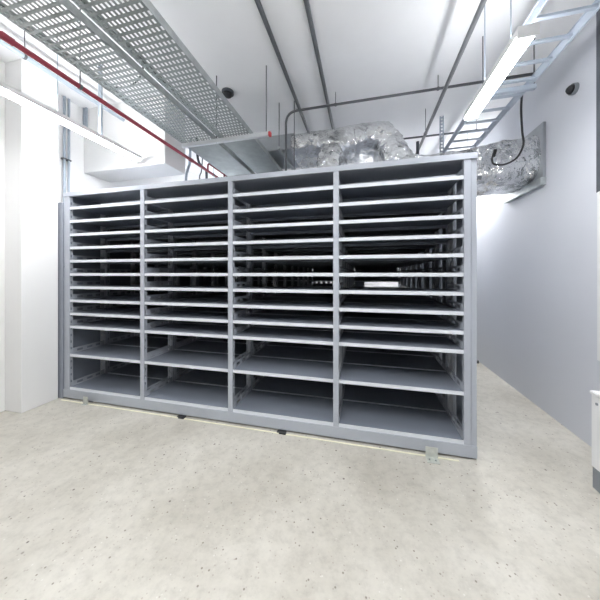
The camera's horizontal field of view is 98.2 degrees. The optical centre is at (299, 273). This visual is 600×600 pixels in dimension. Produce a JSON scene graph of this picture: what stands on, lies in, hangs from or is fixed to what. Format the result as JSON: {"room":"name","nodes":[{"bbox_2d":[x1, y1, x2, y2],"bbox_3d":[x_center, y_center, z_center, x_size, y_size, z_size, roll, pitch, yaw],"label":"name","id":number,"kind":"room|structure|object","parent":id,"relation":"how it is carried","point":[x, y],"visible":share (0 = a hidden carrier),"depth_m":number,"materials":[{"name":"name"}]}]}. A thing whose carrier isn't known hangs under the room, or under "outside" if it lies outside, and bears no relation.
{"room":"archive storage room","nodes":[
{"label":"archive storage room","id":0,"kind":"room"},
{"bbox_2d":[0,61,236,411],"bbox_3d":[-3.260,-0.412,3.342,0.200,3.850,11.350,0,0,14],"label":"wall","id":1,"kind":"structure","parent":0,"point":[79,180],"depth_m":3.41,"materials":[{"name":"white paint"}]},
{"bbox_2d":[61,96,66,202],"bbox_3d":[-3.110,-0.412,3.424,0.052,3.850,0.040,0,0,14],"label":"conduit","id":2,"kind":"object","parent":1,"relation":"attached to","point":[63,158],"visible":0.41,"depth_m":3.41,"materials":[{"name":"grey metal"}]},
{"bbox_2d":[66,99,71,191],"bbox_3d":[-3.097,-0.412,3.477,0.052,3.850,0.040,0,0,14],"label":"conduit","id":3,"kind":"object","parent":1,"relation":"attached to","point":[68,160],"visible":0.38,"depth_m":3.47,"materials":[{"name":"grey metal"}]},
{"bbox_2d":[84,95,184,181],"bbox_3d":[-2.363,-1.887,3.724,1.360,0.900,0.400,0,0,14],"label":"ceiling beam","id":4,"kind":"structure","parent":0,"point":[158,160],"depth_m":3.55,"materials":[{"name":"white paint"}]},
{"bbox_2d":[83,108,84,124],"bbox_3d":[-3.046,-2.155,3.670,0.028,0.364,0.031,0,0,14],"label":"conduit","id":5,"kind":"object","parent":4,"relation":"attached to","point":[83,108],"visible":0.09,"depth_m":3.66,"materials":[{"name":"grey metal"}]},
{"bbox_2d":[85,107,87,126],"bbox_3d":[-3.002,-2.155,3.659,0.028,0.364,0.031,0,0,14],"label":"conduit","id":6,"kind":"object","parent":4,"relation":"attached to","point":[86,108],"visible":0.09,"depth_m":3.65,"materials":[{"name":"grey metal"}]},
{"bbox_2d":[0,0,594,178],"bbox_3d":[-0.349,-2.412,2.627,6.195,0.150,11.750,0,0,14],"label":"ceiling","id":7,"kind":"structure","parent":0,"point":[367,48],"depth_m":2.74,"materials":[{"name":"paint"}]},
{"bbox_2d":[0,31,124,121],"bbox_3d":[-2.983,-2.199,1.116,0.051,0.276,4.959,0,0,14],"label":"conduit","id":8,"kind":"object","parent":7,"relation":"hanging from","point":[24,56],"visible":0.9,"depth_m":2.71,"materials":[{"name":"white metal"}]},
{"bbox_2d":[0,40,141,161],"bbox_3d":[-2.293,-1.903,2.667,0.116,0.868,1.500,0,0,14],"label":"light","id":9,"kind":"object","parent":7,"relation":"hanging from","point":[6,90],"visible":0.83,"depth_m":2.58,"materials":[{"name":"white plastic"}]},
{"bbox_2d":[0,87,139,160],"bbox_3d":[-2.293,-1.482,2.667,0.101,0.018,1.476,0,0,14],"label":"diffuser","id":10,"kind":"object","parent":9,"relation":"attached to","point":[7,92],"depth_m":2.53,"materials":[{"name":"white plastic"}]},
{"bbox_2d":[0,8,227,177],"bbox_3d":[-1.591,-1.857,3.009,0.049,0.960,9.300,0,0,14],"label":"pipe","id":11,"kind":"object","parent":7,"relation":"hanging from","point":[5,37],"visible":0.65,"depth_m":2.16,"materials":[{"name":"metal"}]},
{"bbox_2d":[185,139,191,180],"bbox_3d":[-1.929,-1.665,4.483,0.140,1.346,0.038,0,0,14],"label":"hose","id":12,"kind":"object","parent":7,"relation":"hanging from","point":[189,162],"visible":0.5,"depth_m":4.47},
{"bbox_2d":[196,138,207,178],"bbox_3d":[-1.671,-1.665,4.419,0.231,1.346,0.038,0,0,14],"label":"hose","id":13,"kind":"object","parent":7,"relation":"hanging from","point":[197,156],"visible":0.38,"depth_m":4.41,"materials":[{"name":"grey metal"}]},
{"bbox_2d":[181,65,271,147],"bbox_3d":[-0.881,-1.940,3.041,1.145,0.795,0.044,0,0,14],"label":"support strut","id":14,"kind":"object","parent":7,"relation":"hanging from","point":[266,133],"visible":0.94,"depth_m":3.01,"materials":[{"name":"metal"}]},
{"bbox_2d":[0,0,255,175],"bbox_3d":[-1.168,-1.617,3.369,0.430,0.061,10.200,0,0,14],"label":"cable tray","id":15,"kind":"object","parent":14,"relation":"on","point":[219,156],"visible":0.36,"depth_m":2.03,"materials":[{"name":"silver metal"}]},
{"bbox_2d":[71,0,282,173],"bbox_3d":[-0.695,-1.617,3.253,0.395,0.061,10.200,0,0,14],"label":"cable tray","id":16,"kind":"object","parent":14,"relation":"on","point":[252,152],"visible":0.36,"depth_m":2.01,"materials":[{"name":"silver metal"}]},
{"bbox_2d":[222,87,233,98],"bbox_3d":[-0.925,-2.298,3.330,0.150,0.078,0.150,0,0,14],"label":"ceiling sensor","id":17,"kind":"object","parent":7,"relation":"attached to","point":[227,92],"visible":0.9,"depth_m":3.29,"materials":[{"name":"black plastic"}]},
{"bbox_2d":[254,0,309,131],"bbox_3d":[-0.134,-2.307,3.115,0.044,0.044,10.200,0,0,14],"label":"conduit","id":18,"kind":"object","parent":7,"relation":"attached to","point":[258,3],"visible":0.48,"depth_m":2.72,"materials":[{"name":"grey metal"}]},
{"bbox_2d":[277,103,295,169],"bbox_3d":[-0.182,-2.017,3.966,0.040,0.640,0.890,0,0,14],"label":"hanger","id":19,"kind":"object","parent":7,"relation":"hanging from","point":[279,148],"visible":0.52,"depth_m":3.63,"materials":[{"name":"metal"}]},
{"bbox_2d":[223,121,545,196],"bbox_3d":[0.748,-1.537,3.722,4.183,1.001,0.800,0,0,14],"label":"duct","id":20,"kind":"object","parent":19,"relation":"hanging from","point":[377,141],"visible":0.57,"depth_m":3.30,"materials":[{"name":"metal"}]},
{"bbox_2d":[416,141,418,153],"bbox_3d":[1.750,-1.677,3.867,0.044,0.580,0.044,0,0,14],"label":"stem","id":21,"kind":"object","parent":20,"relation":"attached to","point":[417,142],"visible":0.34,"depth_m":3.85,"materials":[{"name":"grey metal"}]},
{"bbox_2d":[294,101,294,169],"bbox_3d":[-0.077,-1.665,3.513,0.012,1.345,0.012,0,0,14],"label":"conduit","id":22,"kind":"object","parent":7,"relation":"attached to","point":[294,101],"visible":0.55,"depth_m":3.51,"materials":[{"name":"grey metal"}]},
{"bbox_2d":[303,0,334,128],"bbox_3d":[0.255,-2.307,3.019,0.044,0.044,10.200,0,0,14],"label":"conduit","id":23,"kind":"object","parent":7,"relation":"attached to","point":[306,2],"visible":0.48,"depth_m":2.71,"materials":[{"name":"grey metal"}]},
{"bbox_2d":[285,72,532,170],"bbox_3d":[1.195,-1.665,3.159,2.880,1.345,0.030,0,0,14],"label":"conduit","id":24,"kind":"object","parent":7,"relation":"hanging from","point":[438,88],"visible":0.94,"depth_m":3.19,"materials":[{"name":"grey metal"}]},
{"bbox_2d":[439,116,443,152],"bbox_3d":[2.028,-1.669,3.567,0.060,1.335,0.610,0,0,14],"label":"hanger","id":25,"kind":"object","parent":7,"relation":"hanging from","point":[440,117],"visible":0.41,"depth_m":3.85,"materials":[{"name":"metal"}]},
{"bbox_2d":[404,119,486,139],"bbox_3d":[1.834,-2.243,4.125,2.100,0.188,0.028,0,0,14],"label":"conduit","id":26,"kind":"object","parent":7,"relation":"hanging from","point":[476,119],"visible":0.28,"depth_m":4.05,"materials":[{"name":"grey metal"}]},
{"bbox_2d":[415,0,486,153],"bbox_3d":[1.131,-2.150,1.054,0.047,0.374,6.800,0,0,14],"label":"conduit","id":27,"kind":"object","parent":7,"relation":"hanging from","point":[482,2],"visible":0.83,"depth_m":2.43,"materials":[{"name":"grey metal"}]},
{"bbox_2d":[464,0,539,120],"bbox_3d":[1.517,-1.903,2.040,0.116,0.868,0.900,0,0,14],"label":"light","id":28,"kind":"object","parent":7,"relation":"hanging from","point":[522,37],"visible":1,"depth_m":1.86,"materials":[{"name":"white plastic"}]},
{"bbox_2d":[465,36,533,118],"bbox_3d":[1.517,-1.482,2.040,0.101,0.018,0.876,0,0,14],"label":"diffuser","id":29,"kind":"object","parent":28,"relation":"attached to","point":[518,45],"depth_m":1.92,"materials":[{"name":"white plastic"}]},
{"bbox_2d":[441,0,599,152],"bbox_3d":[2.025,-2.042,2.585,0.445,0.590,10.200,0,0,14],"label":"cable tray","id":30,"kind":"object","parent":7,"relation":"hanging from","point":[590,11],"visible":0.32,"depth_m":2.35,"materials":[{"name":"silver metal"}]},
{"bbox_2d":[491,96,524,165],"bbox_3d":[2.217,-1.497,2.777,0.115,0.662,0.272,0,0,-41],"label":"cable","id":31,"kind":"object","parent":30,"relation":"hanging from","point":[521,98],"visible":0.98,"depth_m":2.71,"materials":[{"name":"black rubber"}]},
{"bbox_2d":[0,362,599,599],"bbox_3d":[-0.349,1.588,2.627,6.195,0.150,11.750,0,0,14],"label":"floor","id":32,"kind":"structure","parent":0,"point":[97,502],"depth_m":1.65,"materials":[{"name":"concrete"}]},
{"bbox_2d":[5,59,57,412],"bbox_3d":[-3.105,-0.412,3.021,0.255,3.850,0.350,0,0,14],"label":"wall pier","id":33,"kind":"object","parent":32,"relation":"on","point":[31,137],"visible":0.94,"depth_m":2.89,"materials":[{"name":"white paint"}]},
{"bbox_2d":[58,202,63,397],"bbox_3d":[-2.940,0.321,3.196,0.121,2.384,0.042,0,0,14],"label":"filler panel","id":34,"kind":"object","parent":32,"relation":"on","point":[60,205],"visible":0.56,"depth_m":3.17,"materials":[{"name":"metal"}]},
{"bbox_2d":[81,396,87,405],"bbox_3d":[-2.493,1.469,3.005,0.066,0.088,0.032,0,0,14],"label":"bracket","id":35,"kind":"object","parent":32,"relation":"on","point":[85,399],"visible":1,"depth_m":3.01,"materials":[{"name":"metal"}]},
{"bbox_2d":[177,415,185,418],"bbox_3d":[-0.742,1.506,4.819,0.095,0.014,4.330,0,0,14],"label":"rail","id":36,"kind":"object","parent":32,"relation":"on","point":[178,416],"visible":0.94,"depth_m":2.73,"materials":[{"name":"grey metal"}]},
{"bbox_2d":[61,399,458,461],"bbox_3d":[-0.792,1.512,2.614,4.280,0.003,0.018,0,0,14],"label":"rail","id":37,"kind":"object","parent":32,"relation":"on","point":[61,399],"depth_m":2.49,"materials":[{"name":"beige metal"}]},
{"bbox_2d":[277,429,286,434],"bbox_3d":[0.336,1.506,4.554,0.095,0.014,4.330,0,0,14],"label":"rail","id":38,"kind":"object","parent":32,"relation":"on","point":[283,432],"visible":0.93,"depth_m":2.48,"materials":[{"name":"grey metal"}]},
{"bbox_2d":[135,203,442,395],"bbox_3d":[-0.442,0.255,3.777,4.445,2.484,0.464,0,0,14],"label":"shelving rack","id":39,"kind":"object","parent":32,"relation":"on","point":[137,267],"visible":0.09,"depth_m":3.62,"materials":[{"name":"grey metal"}]},
{"bbox_2d":[199,265,416,341],"bbox_3d":[-0.102,0.255,5.161,4.445,2.484,0.464,0,0,14],"label":"shelving rack","id":40,"kind":"object","parent":32,"relation":"on","point":[201,278],"visible":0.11,"depth_m":5.12,"materials":[{"name":"grey metal"}]},
{"bbox_2d":[225,268,400,287],"bbox_3d":[0.238,0.255,6.547,4.445,2.484,0.468,0,0,14],"label":"shelving rack","id":41,"kind":"object","parent":32,"relation":"on","point":[359,281],"visible":0.12,"depth_m":6.49,"materials":[{"name":"metal"}]},
{"bbox_2d":[425,446,439,464],"bbox_3d":[1.076,1.469,2.108,0.094,0.088,0.072,0,0,14],"label":"bracket","id":42,"kind":"object","parent":32,"relation":"on","point":[431,453],"visible":1,"depth_m":2.13,"materials":[{"name":"metal"}]},
{"bbox_2d":[590,390,599,492],"bbox_3d":[2.131,1.171,1.347,0.368,0.685,0.966,0,0,14],"label":"base cabinet","id":43,"kind":"object","parent":32,"relation":"on","point":[595,394],"visible":1,"depth_m":1.81,"materials":[{"name":"white metal"}]},
{"bbox_2d":[273,268,397,286],"bbox_3d":[1.029,-0.412,8.235,6.195,3.850,0.200,0,0,14],"label":"wall","id":44,"kind":"structure","parent":0,"point":[370,284],"depth_m":7.80,"materials":[{"name":"white paint"}]},
{"bbox_2d":[477,14,599,446],"bbox_3d":[2.562,-0.412,1.912,0.200,3.850,11.350,0,0,14],"label":"wall","id":45,"kind":"structure","parent":0,"point":[537,250],"depth_m":2.74,"materials":[{"name":"white paint"}]},
{"bbox_2d":[504,177,545,202],"bbox_3d":[2.754,-1.020,3.219,0.050,0.085,0.780,0,0,14],"label":"channel","id":46,"kind":"object","parent":45,"relation":"attached to","point":[541,181],"visible":0.97,"depth_m":3.10,"materials":[{"name":"metal"}]},
{"bbox_2d":[565,82,579,95],"bbox_3d":[2.555,-1.742,2.454,0.072,0.100,0.100,0,0,14],"label":"dome camera","id":47,"kind":"object","parent":45,"relation":"attached to","point":[572,89],"visible":1,"depth_m":2.43,"materials":[{"name":"grey plastic"}]},
{"bbox_2d":[596,9,599,192],"bbox_3d":[2.483,-1.507,2.124,0.050,1.660,0.074,0,0,14],"label":"cable trunking","id":48,"kind":"object","parent":45,"relation":"attached to","point":[598,11],"visible":0.89,"depth_m":2.15,"materials":[{"name":"grey metal"}]},
{"bbox_2d":[597,191,599,360],"bbox_3d":[2.394,0.018,1.830,0.082,1.390,0.650,0,0,14],"label":"electrical panel","id":49,"kind":"object","parent":45,"relation":"attached to","point":[598,193],"visible":1,"depth_m":2.13,"materials":[{"name":"white metal"}]},
{"bbox_3d":[1.602,1.507,4.272,0.060,0.012,4.275,0,0,14],"label":"rail","id":50,"kind":"object","parent":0,"visible":0},
{"bbox_2d":[63,152,478,458],"bbox_3d":[-0.658,0.255,2.852,4.467,2.484,0.464,0,0,14],"label":"shelving rack","id":51,"kind":"object","parent":50,"relation":"on","point":[85,312],"visible":1,"depth_m":2.66,"materials":[{"name":"grey metal"}]},
{"bbox_2d":[103,175,456,417],"bbox_3d":[-0.555,0.255,3.316,4.445,2.484,0.464,0,0,14],"label":"shelving rack","id":52,"kind":"object","parent":50,"relation":"on","point":[432,401],"visible":0.34,"depth_m":3.20,"materials":[{"name":"grey metal"}]},
{"bbox_2d":[155,249,431,359],"bbox_3d":[-0.329,0.255,4.239,4.445,2.484,0.464,0,0,14],"label":"shelving rack","id":53,"kind":"object","parent":50,"relation":"on","point":[160,278],"visible":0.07,"depth_m":4.13,"materials":[{"name":"grey metal"}]},
{"bbox_2d":[177,252,423,350],"bbox_3d":[-0.216,0.255,4.700,4.445,2.484,0.464,0,0,14],"label":"shelving rack","id":54,"kind":"object","parent":50,"relation":"on","point":[181,280],"visible":0.09,"depth_m":4.92,"materials":[{"name":"grey metal"}]},
{"bbox_2d":[204,266,411,287],"bbox_3d":[0.011,0.255,5.623,4.445,2.484,0.464,0,0,14],"label":"shelving rack","id":55,"kind":"object","parent":50,"relation":"on","point":[209,280],"visible":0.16,"depth_m":5.79,"materials":[{"name":"grey metal"}]},
{"bbox_2d":[218,267,406,287],"bbox_3d":[0.124,0.255,6.084,4.445,2.484,0.464,0,0,14],"label":"shelving rack","id":56,"kind":"object","parent":50,"relation":"on","point":[221,279],"visible":0.1,"depth_m":6.04,"materials":[{"name":"grey metal"}]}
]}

